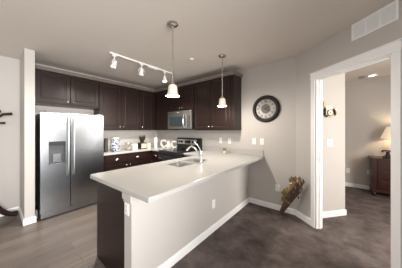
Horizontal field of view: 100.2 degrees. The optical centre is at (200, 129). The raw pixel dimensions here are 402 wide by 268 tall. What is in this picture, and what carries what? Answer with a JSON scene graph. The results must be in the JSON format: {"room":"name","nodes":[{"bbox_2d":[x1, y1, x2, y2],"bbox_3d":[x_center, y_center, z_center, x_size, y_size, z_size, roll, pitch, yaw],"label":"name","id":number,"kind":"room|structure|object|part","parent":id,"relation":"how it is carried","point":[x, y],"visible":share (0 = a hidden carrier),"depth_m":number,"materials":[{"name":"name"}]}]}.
{"room":"kitchen","nodes":[
{"label":"kitchen","id":0,"kind":"room"},
{"bbox_2d":[20,48,34,218],"bbox_3d":[-2.802,0.105,2.705,0.660,2.590,0.112,0,0,39],"label":"wall partition","id":1,"kind":"structure","parent":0,"point":[27,60],"depth_m":2.51,"materials":[{"name":"paint"}]},
{"bbox_2d":[0,56,156,209],"bbox_3d":[-3.356,0.105,2.641,0.120,2.590,6.580,0,0,39],"label":"wall","id":2,"kind":"structure","parent":0,"point":[9,67],"depth_m":2.81,"materials":[{"name":"paint"}]},
{"bbox_2d":[0,206,35,225],"bbox_3d":[-3.885,1.354,1.357,0.674,0.092,3.599,0,0,39],"label":"baseboard","id":3,"kind":"structure","parent":2,"relation":"attached to","point":[30,220],"depth_m":2.53,"materials":[{"name":"white paint"}]},
{"bbox_2d":[35,68,97,109],"bbox_3d":[-2.575,-0.730,3.242,0.333,0.590,0.998,0,0,39],"label":"upper cabinet","id":4,"kind":"object","parent":2,"relation":"attached to","point":[53,89],"visible":0.94,"depth_m":3.11,"materials":[{"name":"brown wood"}]},
{"bbox_3d":[-2.623,-0.733,2.981,0.019,0.535,0.483,0,0,39],"label":"door","id":5,"kind":"part","parent":4,"relation":"part of","materials":[{"name":"brown wood"}]},
{"bbox_3d":[-2.316,-0.733,3.360,0.019,0.535,0.472,0,0,39],"label":"door","id":6,"kind":"part","parent":4,"relation":"part of","materials":[{"name":"brown wood"}]},
{"bbox_2d":[94,81,139,129],"bbox_3d":[-1.960,-0.505,4.002,0.333,1.040,0.950,0,0,39],"label":"upper cabinet","id":7,"kind":"object","parent":2,"relation":"attached to","point":[119,105],"visible":0.86,"depth_m":3.87,"materials":[{"name":"brown wood"}]},
{"bbox_3d":[-2.008,-0.497,3.741,0.019,0.985,0.457,0,0,39],"label":"door","id":8,"kind":"part","parent":7,"relation":"part of","materials":[{"name":"brown wood"}]},
{"bbox_3d":[-1.713,-0.497,4.105,0.019,0.985,0.456,0,0,39],"label":"door","id":9,"kind":"part","parent":7,"relation":"part of","materials":[{"name":"brown wood"}]},
{"bbox_2d":[108,142,176,149],"bbox_3d":[-1.493,0.435,4.091,0.946,0.100,1.736,0,0,39],"label":"backsplash","id":10,"kind":"structure","parent":2,"relation":"attached to","point":[158,143],"depth_m":4.58,"materials":[{"name":"beige tile"}]},
{"bbox_2d":[140,90,153,129],"bbox_3d":[-1.524,-0.505,4.540,0.333,1.040,0.427,0,0,39],"label":"upper cabinet","id":11,"kind":"object","parent":2,"relation":"attached to","point":[146,97],"visible":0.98,"depth_m":4.43,"materials":[{"name":"brown wood"}]},
{"bbox_2d":[124,164,248,267],"bbox_3d":[0.129,0.964,2.360,0.120,0.873,2.390,0,0,39],"label":"wall","id":12,"kind":"structure","parent":0,"point":[155,231],"depth_m":1.78,"materials":[{"name":"paint"}]},
{"bbox_2d":[124,202,128,215],"bbox_3d":[-0.636,0.673,1.436,0.070,0.115,0.008,0,0,39],"label":"wall outlet","id":13,"kind":"object","parent":12,"relation":"attached to","point":[126,205],"visible":1,"depth_m":1.43,"materials":[{"name":"white plastic"}]},
{"bbox_2d":[122,192,137,204],"bbox_3d":[-0.610,0.576,1.441,0.152,0.098,0.068,0,0,39],"label":"cap","id":14,"kind":"object","parent":12,"relation":"attached to","point":[127,198],"visible":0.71,"depth_m":1.40,"materials":[{"name":"paint"}]},
{"bbox_2d":[157,197,248,267],"bbox_3d":[0.181,1.354,2.318,0.014,0.092,2.390,0,0,39],"label":"baseboard","id":15,"kind":"structure","parent":12,"relation":"attached to","point":[180,254],"depth_m":2.06,"materials":[{"name":"white paint"}]},
{"bbox_2d":[0,186,390,267],"bbox_3d":[-0.069,1.430,1.504,6.700,0.060,8.950,0,0,39],"label":"floor","id":16,"kind":"structure","parent":0,"point":[256,236],"depth_m":2.12,"materials":[{"name":"brown carpet"}]},
{"bbox_2d":[0,110,17,216],"bbox_3d":[-3.135,0.493,2.372,0.600,1.807,0.601,0,0,-21],"label":"coat rack","id":17,"kind":"object","parent":16,"relation":"on","point":[3,211],"visible":1,"depth_m":2.58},
{"bbox_3d":[-3.063,1.113,2.550,0.088,0.567,0.400,0,0,26],"label":"leg","id":18,"kind":"part","parent":17,"relation":"part of","materials":[{"name":"brown wood"}]},
{"bbox_2d":[35,111,103,220],"bbox_3d":[-2.392,0.555,3.088,0.735,1.690,0.896,0,0,39],"label":"refrigerator","id":19,"kind":"object","parent":16,"relation":"on","point":[69,148],"visible":0.95,"depth_m":2.81,"materials":[{"name":"metal"}]},
{"bbox_3d":[-2.353,0.512,2.719,0.070,1.565,0.370,0,0,39],"label":"door","id":20,"kind":"part","parent":19,"relation":"part of","materials":[{"name":"metal"}]},
{"bbox_3d":[-2.335,0.223,2.726,0.058,0.064,0.212,0,0,39],"label":"dispenser panel","id":21,"kind":"part","parent":19,"relation":"part of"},
{"bbox_3d":[-2.204,0.280,2.794,0.073,0.980,0.025,0,0,39],"label":"handle","id":22,"kind":"part","parent":19,"relation":"part of","materials":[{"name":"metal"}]},
{"bbox_3d":[-2.157,0.280,2.853,0.073,0.980,0.025,0,0,39],"label":"handle","id":23,"kind":"part","parent":19,"relation":"part of","materials":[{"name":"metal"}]},
{"bbox_3d":[-2.068,0.512,3.071,0.070,1.565,0.516,0,0,39],"label":"door","id":24,"kind":"part","parent":19,"relation":"part of","materials":[{"name":"metal"}]},
{"bbox_2d":[97,181,123,267],"bbox_3d":[-0.693,0.964,1.952,0.636,0.873,0.731,0,0,39],"label":"base cabinet","id":25,"kind":"object","parent":16,"relation":"on","point":[110,203],"visible":0.18,"depth_m":1.63,"materials":[{"name":"brown wood"}]},
{"bbox_2d":[104,151,146,171],"bbox_3d":[-1.846,0.964,3.916,0.618,0.873,0.993,0,0,39],"label":"base cabinet","id":26,"kind":"object","parent":16,"relation":"on","point":[118,161],"visible":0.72,"depth_m":3.68,"materials":[{"name":"brown wood"}]},
{"bbox_3d":[-1.779,0.630,3.567,0.023,0.170,0.465,0,0,39],"label":"drawer","id":27,"kind":"part","parent":26,"relation":"part of","materials":[{"name":"brown wood"}]},
{"bbox_3d":[-1.781,1.008,3.568,0.019,0.545,0.465,0,0,39],"label":"door","id":28,"kind":"part","parent":26,"relation":"part of","materials":[{"name":"brown wood"}]},
{"bbox_3d":[-1.480,0.630,3.936,0.023,0.170,0.465,0,0,39],"label":"drawer","id":29,"kind":"part","parent":26,"relation":"part of","materials":[{"name":"brown wood"}]},
{"bbox_3d":[-1.482,1.008,3.938,0.019,0.545,0.465,0,0,39],"label":"door","id":30,"kind":"part","parent":26,"relation":"part of","materials":[{"name":"brown wood"}]},
{"bbox_2d":[104,142,176,155],"bbox_3d":[-1.493,0.455,4.091,0.946,0.140,1.736,0,0,39],"label":"countertop","id":31,"kind":"structure","parent":26,"relation":"on","point":[122,147],"depth_m":4.07,"materials":[{"name":"beige stone"}]},
{"bbox_2d":[104,138,107,151],"bbox_3d":[-2.085,0.340,3.660,0.133,0.290,0.065,0,0,39],"label":"storage box","id":32,"kind":"object","parent":31,"relation":"on","point":[105,139],"visible":0.85,"depth_m":3.62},
{"bbox_3d":[-2.034,0.340,3.619,0.004,0.250,0.049,0,0,39],"label":"panel","id":33,"kind":"part","parent":32,"relation":"part of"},
{"bbox_2d":[110,138,119,151],"bbox_3d":[-1.899,0.332,3.725,0.200,0.306,0.200,0,0,39],"label":"canister","id":34,"kind":"object","parent":31,"relation":"on","point":[114,142],"visible":1,"depth_m":3.65,"materials":[{"name":"white ceramic"}]},
{"bbox_2d":[125,142,130,150],"bbox_3d":[-1.704,0.397,3.934,0.138,0.176,0.138,0,0,39],"label":"candle jar","id":35,"kind":"object","parent":31,"relation":"on","point":[127,145],"visible":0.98,"depth_m":3.88,"materials":[{"name":"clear glass"}]},
{"bbox_2d":[132,144,137,149],"bbox_3d":[-1.611,0.417,4.081,0.080,0.135,0.115,0,0,39],"label":"box","id":36,"kind":"object","parent":31,"relation":"on","point":[134,146],"visible":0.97,"depth_m":4.04,"materials":[{"name":"white ceramic"}]},
{"bbox_2d":[138,135,145,148],"bbox_3d":[-1.490,0.304,4.260,0.199,0.360,0.166,0,0,39],"label":"potted plant","id":37,"kind":"object","parent":31,"relation":"on","point":[141,145],"visible":1,"depth_m":4.22,"materials":[{"name":"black plant"}]},
{"bbox_3d":[-1.496,0.407,4.255,0.160,0.155,0.150,0,0,39],"label":"pot","id":38,"kind":"part","parent":37,"relation":"part of","materials":[{"name":"white ceramic"}]},
{"bbox_2d":[154,137,156,147],"bbox_3d":[-1.166,0.334,4.328,0.084,0.302,0.084,0,0,39],"label":"bottle","id":39,"kind":"object","parent":31,"relation":"on","point":[155,138],"visible":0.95,"depth_m":4.29,"materials":[{"name":"white ceramic"}]},
{"bbox_2d":[147,151,157,163],"bbox_3d":[-1.175,0.964,4.484,0.946,0.873,0.726,0,0,39],"label":"base cabinet","id":40,"kind":"object","parent":16,"relation":"on","point":[152,156],"visible":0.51,"depth_m":4.15,"materials":[{"name":"brown wood"}]},
{"bbox_3d":[-1.109,0.630,4.105,0.310,0.170,0.023,0,0,39],"label":"drawer","id":41,"kind":"part","parent":40,"relation":"part of","materials":[{"name":"brown wood"}]},
{"bbox_2d":[158,138,201,161],"bbox_3d":[-0.508,0.790,3.917,0.790,1.160,0.722,0,0,39],"label":"range","id":42,"kind":"object","parent":16,"relation":"on","point":[182,143],"visible":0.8,"depth_m":3.92,"materials":[{"name":"metal"}]},
{"bbox_3d":[-0.684,0.890,3.700,0.770,0.580,0.049,0,0,39],"label":"oven door","id":43,"kind":"part","parent":42,"relation":"part of","materials":[{"name":"metal"}]},
{"bbox_3d":[-0.685,0.496,3.698,0.790,0.037,0.015,0,0,39],"label":"trim","id":44,"kind":"part","parent":42,"relation":"part of","materials":[{"name":"metal"}]},
{"bbox_2d":[162,148,199,153],"bbox_3d":[-0.501,0.491,3.925,0.790,0.027,0.570,0,0,39],"label":"cooktop","id":45,"kind":"object","parent":42,"relation":"in","point":[173,150],"depth_m":3.82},
{"bbox_3d":[-0.356,0.305,4.169,0.630,0.120,0.012,0,0,39],"label":"control panel","id":46,"kind":"part","parent":42,"relation":"part of","materials":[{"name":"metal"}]},
{"bbox_2d":[279,176,304,213],"bbox_3d":[1.400,1.045,2.619,0.364,0.692,0.189,0,0,39],"label":"bundle","id":47,"kind":"object","parent":16,"relation":"on","point":[289,194],"visible":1,"depth_m":2.57,"materials":[{"name":"plant"}]},
{"bbox_2d":[368,155,390,195],"bbox_3d":[4.208,1.000,3.342,1.215,0.800,0.459,0,0,39],"label":"dresser","id":48,"kind":"object","parent":16,"relation":"on","point":[380,168],"visible":0.7,"depth_m":3.49,"materials":[{"name":"brown wood"}]},
{"bbox_3d":[3.657,0.950,3.542,0.064,0.630,0.012,0,0,39],"label":"corner post","id":49,"kind":"part","parent":48,"relation":"part of","materials":[{"name":"brown wood"}]},
{"bbox_3d":[4.215,1.292,3.350,1.189,0.055,0.419,0,0,39],"label":"moulding","id":50,"kind":"part","parent":48,"relation":"part of","materials":[{"name":"brown wood"}]},
{"bbox_3d":[3.886,0.745,3.351,0.501,0.190,0.020,0,0,39],"label":"drawer","id":51,"kind":"part","parent":48,"relation":"part of","materials":[{"name":"brown wood"}]},
{"bbox_3d":[3.886,0.950,3.351,0.501,0.190,0.020,0,0,39],"label":"drawer","id":52,"kind":"part","parent":48,"relation":"part of","materials":[{"name":"brown wood"}]},
{"bbox_3d":[3.886,1.155,3.351,0.501,0.190,0.020,0,0,39],"label":"drawer","id":53,"kind":"part","parent":48,"relation":"part of","materials":[{"name":"brown wood"}]},
{"bbox_2d":[380,127,390,148],"bbox_3d":[4.039,0.270,3.510,0.410,0.660,0.410,0,0,39],"label":"table lamp","id":54,"kind":"object","parent":48,"relation":"on","point":[386,134],"visible":0.14,"depth_m":3.51,"materials":[{"name":"beige fabric"}]},
{"bbox_3d":[4.039,0.068,3.510,0.410,0.255,0.410,0,0,39],"label":"lamp shade","id":55,"kind":"part","parent":54,"relation":"part of","materials":[{"name":"beige fabric"}]},
{"bbox_2d":[381,150,390,158],"bbox_3d":[3.878,0.514,3.493,0.200,0.170,0.110,0,0,39],"label":"ornament","id":56,"kind":"object","parent":48,"relation":"on","point":[387,156],"visible":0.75,"depth_m":3.47,"materials":[{"name":"black metal"}]},
{"bbox_3d":[0.231,0.963,3.392,1.006,0.873,0.653,0,0,39],"label":"base cabinet","id":57,"kind":"object","parent":16,"relation":"on","visible":0},
{"bbox_2d":[90,146,263,202],"bbox_3d":[-0.172,0.454,2.559,1.428,0.143,2.456,0,0,39],"label":"countertop","id":58,"kind":"structure","parent":57,"relation":"on","point":[148,183],"depth_m":1.90,"materials":[{"name":"beige stone"}]},
{"bbox_2d":[169,160,203,166],"bbox_3d":[-0.207,0.616,2.549,0.404,0.178,0.694,0,0,39],"label":"sink","id":59,"kind":"object","parent":58,"relation":"in","point":[195,161],"visible":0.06,"depth_m":2.64,"materials":[{"name":"metal"}]},
{"bbox_3d":[-0.318,0.616,2.413,0.404,0.178,0.344,0,0,39],"label":"bowl","id":60,"kind":"part","parent":59,"relation":"part of","materials":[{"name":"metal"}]},
{"bbox_2d":[186,142,202,163],"bbox_3d":[-0.098,0.332,2.503,0.313,0.306,0.063,0,0,39],"label":"faucet","id":61,"kind":"object","parent":58,"relation":"on","point":[189,147],"visible":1,"depth_m":2.43,"materials":[{"name":"silver metal"}]},
{"bbox_3d":[-0.109,0.338,2.504,0.296,0.200,0.035,0,0,36],"label":"spout","id":62,"kind":"part","parent":61,"relation":"part of","materials":[{"name":"silver metal"}]},
{"bbox_2d":[0,0,394,88],"bbox_3d":[-0.050,-1.230,1.488,6.750,0.080,9.050,0,0,39],"label":"ceiling","id":63,"kind":"structure","parent":0,"point":[79,36],"depth_m":2.08,"materials":[{"name":"paint"}]},
{"bbox_2d":[109,52,171,73],"bbox_3d":[-0.999,-1.169,3.073,0.060,0.042,1.280,0,0,39],"label":"track rail","id":64,"kind":"object","parent":63,"relation":"attached to","point":[149,66],"visible":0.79,"depth_m":3.00,"materials":[{"name":"white plastic"}]},
{"bbox_2d":[110,54,116,68],"bbox_3d":[-1.369,-1.062,2.634,0.100,0.211,0.103,0,0,39],"label":"track spotlight","id":65,"kind":"object","parent":64,"relation":"attached to","point":[114,63],"visible":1,"depth_m":2.61,"materials":[{"name":"white metal"}]},
{"bbox_2d":[138,63,144,75],"bbox_3d":[-1.069,-1.062,3.008,0.101,0.211,0.097,0,0,4],"label":"track spotlight","id":66,"kind":"object","parent":64,"relation":"attached to","point":[141,69],"visible":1,"depth_m":2.98,"materials":[{"name":"white metal"}]},
{"bbox_2d":[165,20,179,97],"bbox_3d":[-0.318,-0.782,1.888,0.163,0.816,0.150,0,0,39],"label":"pendant light","id":67,"kind":"object","parent":63,"relation":"hanging from","point":[172,88],"visible":1,"depth_m":1.86,"materials":[{"name":"white glass"}]},
{"bbox_3d":[-0.318,-0.440,1.888,0.163,0.131,0.150,0,0,39],"label":"lamp shade","id":68,"kind":"part","parent":67,"relation":"part of","materials":[{"name":"white glass"}]},
{"bbox_3d":[-0.318,-0.845,1.888,0.024,0.630,0.023,0,0,39],"label":"rod","id":69,"kind":"part","parent":67,"relation":"part of","materials":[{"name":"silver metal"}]},
{"bbox_2d":[218,54,226,106],"bbox_3d":[0.342,-0.782,2.703,0.163,0.816,0.150,0,0,39],"label":"pendant light","id":70,"kind":"object","parent":63,"relation":"hanging from","point":[222,103],"visible":1,"depth_m":2.68,"materials":[{"name":"white glass"}]},
{"bbox_3d":[0.342,-0.440,2.703,0.163,0.131,0.150,0,0,39],"label":"lamp shade","id":71,"kind":"part","parent":70,"relation":"part of","materials":[{"name":"white glass"}]},
{"bbox_3d":[0.342,-0.845,2.703,0.024,0.630,0.023,0,0,39],"label":"rod","id":72,"kind":"part","parent":70,"relation":"part of","materials":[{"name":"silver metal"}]},
{"bbox_2d":[157,57,295,208],"bbox_3d":[0.114,0.105,3.986,3.820,2.590,0.120,0,0,39],"label":"wall","id":73,"kind":"structure","parent":0,"point":[277,79],"depth_m":3.03,"materials":[{"name":"paint"}]},
{"bbox_2d":[154,90,170,129],"bbox_3d":[-1.048,-0.505,4.640,0.946,1.040,0.323,0,0,39],"label":"upper cabinet","id":74,"kind":"object","parent":73,"relation":"attached to","point":[161,102],"visible":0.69,"depth_m":4.43,"materials":[{"name":"brown wood"}]},
{"bbox_2d":[170,83,194,111],"bbox_3d":[-0.376,-0.730,4.077,0.800,0.590,0.353,0,0,39],"label":"upper cabinet","id":75,"kind":"object","parent":73,"relation":"attached to","point":[186,101],"visible":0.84,"depth_m":3.90,"materials":[{"name":"brown wood"}]},
{"bbox_3d":[-0.616,-0.723,4.095,0.388,0.535,0.019,0,0,39],"label":"door","id":76,"kind":"part","parent":75,"relation":"part of","materials":[{"name":"brown wood"}]},
{"bbox_2d":[168,110,194,129],"bbox_3d":[-0.416,-0.212,4.030,0.780,0.435,0.472,0,0,39],"label":"microwave","id":77,"kind":"object","parent":75,"relation":"attached to","point":[177,120],"visible":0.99,"depth_m":3.84,"materials":[{"name":"metal"}]},
{"bbox_3d":[-0.568,-0.190,3.962,0.630,0.350,0.034,0,0,39],"label":"door","id":78,"kind":"part","parent":77,"relation":"part of","materials":[{"name":"metal"}]},
{"bbox_3d":[-0.263,-0.190,3.716,0.146,0.350,0.034,0,0,39],"label":"control panel","id":79,"kind":"part","parent":77,"relation":"part of","materials":[{"name":"metal"}]},
{"bbox_3d":[-0.308,-0.723,3.845,0.386,0.535,0.019,0,0,39],"label":"door","id":80,"kind":"part","parent":75,"relation":"part of","materials":[{"name":"brown wood"}]},
{"bbox_2d":[195,74,240,129],"bbox_3d":[0.316,-0.505,3.516,0.974,1.040,0.353,0,0,39],"label":"upper cabinet","id":81,"kind":"object","parent":73,"relation":"attached to","point":[208,116],"visible":1,"depth_m":3.31,"materials":[{"name":"brown wood"}]},
{"bbox_2d":[35,64,242,91],"bbox_3d":[-0.975,-1.054,3.048,2.459,0.057,2.710,0,0,39],"label":"crown molding","id":82,"kind":"structure","parent":81,"relation":"attached to","point":[235,72],"depth_m":3.41,"materials":[{"name":"beige wood"}]},
{"bbox_3d":[0.033,-0.497,3.569,0.440,0.985,0.019,0,0,39],"label":"door","id":83,"kind":"part","parent":81,"relation":"part of","materials":[{"name":"brown wood"}]},
{"bbox_3d":[0.379,-0.497,3.289,0.430,0.985,0.019,0,0,39],"label":"door","id":84,"kind":"part","parent":81,"relation":"part of","materials":[{"name":"brown wood"}]},
{"bbox_2d":[202,146,262,155],"bbox_3d":[0.589,0.433,3.510,1.413,0.103,0.020,0,0,39],"label":"backsplash","id":85,"kind":"structure","parent":73,"relation":"attached to","point":[208,148],"depth_m":3.39,"materials":[{"name":"beige stone"}]},
{"bbox_2d":[253,95,280,121],"bbox_3d":[1.161,-0.372,3.023,0.490,0.490,0.058,0,0,39],"label":"wall clock","id":86,"kind":"object","parent":73,"relation":"attached to","point":[266,108],"visible":1,"depth_m":3.01,"materials":[{"name":"brown wood"}]},
{"bbox_2d":[275,184,279,191],"bbox_3d":[1.328,1.015,2.921,0.070,0.115,0.008,0,0,39],"label":"wall outlet","id":87,"kind":"object","parent":73,"relation":"attached to","point":[277,187],"visible":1,"depth_m":2.92,"materials":[{"name":"white plastic"}]},
{"bbox_2d":[249,197,310,225],"bbox_3d":[1.322,1.354,2.893,0.165,0.092,1.056,0,0,-40],"label":"baseboard","id":88,"kind":"structure","parent":73,"relation":"attached to","point":[295,212],"depth_m":2.89,"materials":[{"name":"white paint"}]},
{"bbox_2d":[323,73,344,211],"bbox_3d":[2.011,0.105,2.736,0.700,2.590,0.100,0,0,-12],"label":"wall","id":89,"kind":"structure","parent":0,"point":[333,87],"depth_m":2.71,"materials":[{"name":"paint"}]},
{"bbox_2d":[327,139,332,146],"bbox_3d":[2.062,0.215,2.690,0.115,0.115,0.010,0,0,-11],"label":"light switch","id":90,"kind":"object","parent":89,"relation":"attached to","point":[329,141],"visible":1,"depth_m":2.69,"materials":[{"name":"white plastic"}]},
{"bbox_2d":[323,101,337,117],"bbox_3d":[2.071,-0.320,2.675,0.262,0.260,0.041,0,0,-12],"label":"wall sconce","id":91,"kind":"object","parent":89,"relation":"attached to","point":[330,112],"visible":1,"depth_m":2.66,"materials":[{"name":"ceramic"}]},
{"bbox_2d":[323,209,346,217],"bbox_3d":[2.020,1.354,2.731,0.714,0.092,0.114,0,0,-12],"label":"baseboard","id":92,"kind":"structure","parent":89,"relation":"attached to","point":[326,214],"depth_m":2.70,"materials":[{"name":"white paint"}]},
{"bbox_2d":[296,0,401,218],"bbox_3d":[1.966,0.105,0.952,0.100,2.590,3.700,0,0,-12],"label":"wall","id":93,"kind":"structure","parent":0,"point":[339,47],"depth_m":2.47,"materials":[{"name":"paint"}]},
{"bbox_2d":[309,38,401,267],"bbox_3d":[1.741,0.294,1.983,0.130,2.212,0.983,0,0,-11],"label":"door frame","id":94,"kind":"structure","parent":93,"relation":"attached to","point":[392,50],"depth_m":1.59,"materials":[{"name":"white paint"}]},
{"bbox_3d":[1.692,-0.760,1.973,0.030,0.103,0.983,0,0,-12],"label":"head casing","id":95,"kind":"part","parent":94,"relation":"part of","materials":[{"name":"white paint"}]},
{"bbox_2d":[351,0,398,40],"bbox_3d":[1.753,-1.093,1.716,0.012,0.185,0.397,0,0,-12],"label":"air vent","id":96,"kind":"object","parent":93,"relation":"attached to","point":[388,14],"visible":1,"depth_m":1.68,"materials":[{"name":"white metal"}]},
{"bbox_2d":[345,75,390,185],"bbox_3d":[3.998,0.105,3.904,3.500,2.590,0.100,0,0,39],"label":"wall","id":97,"kind":"structure","parent":0,"point":[367,101],"depth_m":3.95,"materials":[{"name":"paint"}]},
{"bbox_2d":[345,182,369,189],"bbox_3d":[3.923,1.354,3.891,3.200,0.092,0.014,0,0,39],"label":"baseboard","id":98,"kind":"structure","parent":97,"relation":"attached to","point":[367,187],"depth_m":4.02,"materials":[{"name":"white paint"}]}
]}

